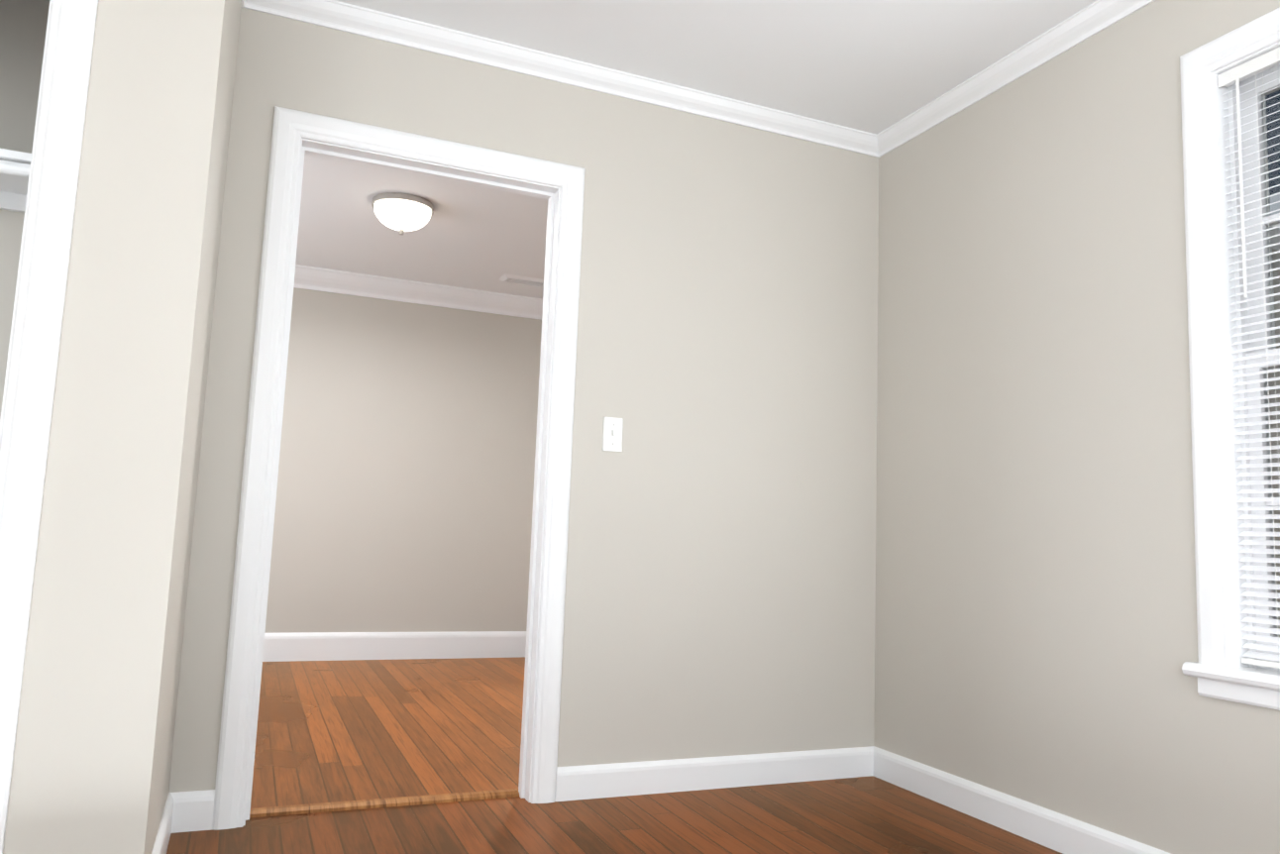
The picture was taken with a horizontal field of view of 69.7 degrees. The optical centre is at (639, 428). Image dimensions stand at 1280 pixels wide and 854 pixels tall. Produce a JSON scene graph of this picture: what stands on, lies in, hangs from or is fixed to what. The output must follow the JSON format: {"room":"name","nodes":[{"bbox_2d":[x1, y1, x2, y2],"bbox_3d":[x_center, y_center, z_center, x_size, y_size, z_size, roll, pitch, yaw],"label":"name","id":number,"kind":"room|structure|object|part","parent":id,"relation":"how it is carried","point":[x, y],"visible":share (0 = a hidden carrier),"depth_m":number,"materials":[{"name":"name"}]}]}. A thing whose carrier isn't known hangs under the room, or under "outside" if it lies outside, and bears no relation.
{"room":"empty bedroom","nodes":[
{"label":"empty bedroom","id":0,"kind":"room"},
{"bbox_2d":[2,0,227,853],"bbox_3d":[-1.480,-0.226,1.783,1.110,2.440,0.100,5,-7,-23],"label":"wall","id":1,"kind":"structure","parent":0,"point":[82,779],"depth_m":1.88,"materials":[{"name":"beige paint"}]},
{"bbox_2d":[0,0,98,853],"bbox_3d":[-1.538,-0.038,1.729,0.752,2.050,0.121,5,-7,-23],"label":"trim","id":2,"kind":"structure","parent":1,"relation":"attached to","point":[34,349],"depth_m":1.83,"materials":[{"name":"white paint"}]},
{"bbox_2d":[147,0,241,853],"bbox_3d":[-1.161,-0.152,2.317,0.100,2.440,0.640,5,-7,-23],"label":"wall","id":3,"kind":"structure","parent":0,"point":[189,488],"depth_m":2.28,"materials":[{"name":"beige paint"}]},
{"bbox_2d":[151,791,191,853],"bbox_3d":[-1.122,1.008,2.156,0.030,0.102,0.755,5,-7,-23],"label":"baseboard","id":4,"kind":"structure","parent":3,"relation":"attached to","point":[184,811],"depth_m":2.47,"materials":[{"name":"white paint"}]},
{"bbox_2d":[241,0,269,7],"bbox_3d":[-1.011,-1.333,2.398,0.052,0.066,0.660,5,-7,-23],"label":"crown molding","id":5,"kind":"structure","parent":3,"relation":"attached to","point":[253,3],"depth_m":2.76,"materials":[{"name":"white paint"}]},
{"bbox_2d":[264,287,541,633],"bbox_3d":[-2.106,0.211,5.800,3.490,2.440,0.105,5,-7,-23],"label":"wall","id":6,"kind":"structure","parent":0,"point":[405,485],"depth_m":5.98,"materials":[{"name":"beige paint"}]},
{"bbox_2d":[262,631,526,661],"bbox_3d":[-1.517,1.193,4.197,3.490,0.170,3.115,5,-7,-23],"label":"baseboard","id":7,"kind":"structure","parent":6,"relation":"attached to","point":[312,646],"depth_m":5.83,"materials":[{"name":"white paint"}]},
{"bbox_2d":[293,264,542,319],"bbox_3d":[-2.022,-0.948,5.838,3.490,0.125,0.098,5,-7,-23],"label":"crown molding","id":8,"kind":"structure","parent":6,"relation":"attached to","point":[362,284],"depth_m":6.00,"materials":[{"name":"white paint"}]},
{"bbox_2d":[0,0,879,792],"bbox_3d":[-0.753,-0.071,2.890,3.895,2.440,0.105,5,-7,-23],"label":"wall","id":9,"kind":"structure","parent":0,"point":[719,598],"depth_m":3.19,"materials":[{"name":"beige paint"}]},
{"bbox_2d":[0,148,31,213],"bbox_3d":[-1.717,-0.640,2.303,1.006,0.064,0.312,5,-7,-23],"label":"shelf","id":10,"kind":"object","parent":9,"relation":"attached to","point":[15,165],"depth_m":2.37,"materials":[{"name":"white paint"}]},
{"bbox_2d":[212,106,585,830],"bbox_3d":[-0.707,0.110,2.892,0.990,2.085,0.145,5,-7,-23],"label":"door frame","id":11,"kind":"structure","parent":9,"relation":"attached to","point":[297,138],"depth_m":2.89,"materials":[{"name":"white paint"}]},
{"bbox_2d":[241,0,879,157],"bbox_3d":[-0.138,-1.210,3.180,2.280,0.066,0.052,5,-7,-23],"label":"crown molding","id":12,"kind":"structure","parent":9,"relation":"attached to","point":[332,14],"depth_m":3.12,"materials":[{"name":"white paint"}]},
{"bbox_2d":[602,417,623,451],"bbox_3d":[-0.089,0.018,3.098,0.070,0.115,0.018,5,-7,-23],"label":"switch plate","id":13,"kind":"object","parent":9,"relation":"attached to","point":[611,434],"visible":1,"depth_m":3.10,"materials":[{"name":"white plastic"}]},
{"bbox_2d":[555,746,872,801],"bbox_3d":[0.287,1.175,3.148,1.205,0.102,0.015,5,-7,-23],"label":"baseboard","id":14,"kind":"structure","parent":9,"relation":"attached to","point":[586,782],"depth_m":3.12,"materials":[{"name":"white paint"}]},
{"bbox_2d":[166,656,1062,853],"bbox_3d":[0.513,1.291,3.373,6.810,0.060,9.910,5,-7,-23],"label":"floor","id":15,"kind":"structure","parent":0,"point":[872,814],"depth_m":2.95,"materials":[{"name":"brown wood"}]},
{"bbox_2d":[249,788,519,818],"bbox_3d":[-0.765,1.144,2.818,0.820,0.018,0.072,5,-7,-23],"label":"threshold","id":16,"kind":"object","parent":15,"relation":"on","point":[366,803],"depth_m":2.79,"materials":[{"name":"brown wood"}]},
{"bbox_2d":[295,0,1279,299],"bbox_3d":[0.608,-1.220,3.660,6.810,0.120,9.910,5,-7,-23],"label":"ceiling","id":17,"kind":"structure","parent":0,"point":[874,65],"depth_m":3.10,"materials":[{"name":"paint"}]},
{"bbox_2d":[371,192,433,235],"bbox_3d":[-1.181,-1.043,4.569,0.300,0.159,0.300,5,-7,-23],"label":"light","id":18,"kind":"object","parent":17,"relation":"attached to","point":[401,213],"visible":1,"depth_m":4.48,"materials":[{"name":"white glass"}]},
{"bbox_2d":[498,273,543,287],"bbox_3d":[-0.736,-0.947,5.897,0.320,0.016,0.160,5,-7,-23],"label":"ceiling vent","id":19,"kind":"object","parent":17,"relation":"in","point":[522,279],"visible":0.9,"depth_m":5.86,"materials":[{"name":"white metal"}]},
{"bbox_2d":[873,0,1279,853],"bbox_3d":[1.932,-0.145,1.350,0.160,2.440,4.835,5,-7,-23],"label":"wall","id":20,"kind":"structure","parent":0,"point":[1036,634],"depth_m":2.74,"materials":[{"name":"beige paint"}]},
{"bbox_2d":[875,0,1155,157],"bbox_3d":[1.859,-1.327,1.492,0.052,0.066,4.730,5,-7,-23],"label":"crown molding","id":21,"kind":"structure","parent":20,"relation":"attached to","point":[1084,24],"depth_m":3.00,"materials":[{"name":"white paint"}]},
{"bbox_2d":[872,746,1171,853],"bbox_3d":[1.787,1.013,1.231,0.015,0.102,4.730,5,-7,-23],"label":"baseboard","id":22,"kind":"structure","parent":20,"relation":"attached to","point":[1064,834],"depth_m":2.80,"materials":[{"name":"white paint"}]},
{"bbox_2d":[1179,6,1279,710],"bbox_3d":[1.677,-0.204,1.965,0.244,1.663,0.980,5,-7,-23],"label":"window frame","id":23,"kind":"structure","parent":20,"relation":"attached to","point":[1220,670],"depth_m":2.30,"materials":[{"name":"white paint"}]},
{"bbox_2d":[1217,46,1279,671],"bbox_3d":[1.669,-0.201,1.961,0.118,1.500,0.770,5,-7,-23],"label":"window blind","id":24,"kind":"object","parent":20,"relation":"in","point":[1257,655],"depth_m":2.26,"materials":[{"name":"white plastic"}]},
{"bbox_3d":[1.629,-0.209,1.945,0.032,1.486,0.766,5,-7,-23],"label":"window blind rails","id":25,"kind":"part","parent":24,"relation":"part of","materials":[{"name":"white plastic"}]},
{"bbox_3d":[1.687,-0.200,1.968,0.078,1.500,0.770,5,-7,-23],"label":"window sashes","id":26,"kind":"part","parent":24,"relation":"part of","materials":[{"name":"white plastic"}]},
{"bbox_2d":[1235,72,1279,654],"bbox_3d":[1.499,-0.176,2.220,0.057,1.448,0.023,-1,-7,28],"label":"blind cord","id":27,"kind":"object","parent":24,"relation":"hanging from","point":[1240,188],"visible":1,"depth_m":2.25,"materials":[{"name":"white fabric"}]},
{"bbox_2d":[1268,248,1279,637],"bbox_3d":[2.261,0.202,4.270,3.075,2.440,0.105,5,-7,-23],"label":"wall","id":28,"kind":"structure","parent":0,"point":[1275,265],"depth_m":4.65,"materials":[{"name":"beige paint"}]},
{"bbox_3d":[5.265,0.308,5.342,0.300,3.900,12.000,5,-7,-23],"label":"siding","id":29,"kind":"object","parent":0,"visible":0},
{"bbox_2d":[1270,192,1279,215],"bbox_3d":[6.336,-1.781,6.006,3.550,2.320,12.000,5,-7,-23],"label":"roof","id":30,"kind":"structure","parent":29,"relation":"on","point":[1272,206],"depth_m":9.20,"materials":[{"name":"grey"}]}
]}

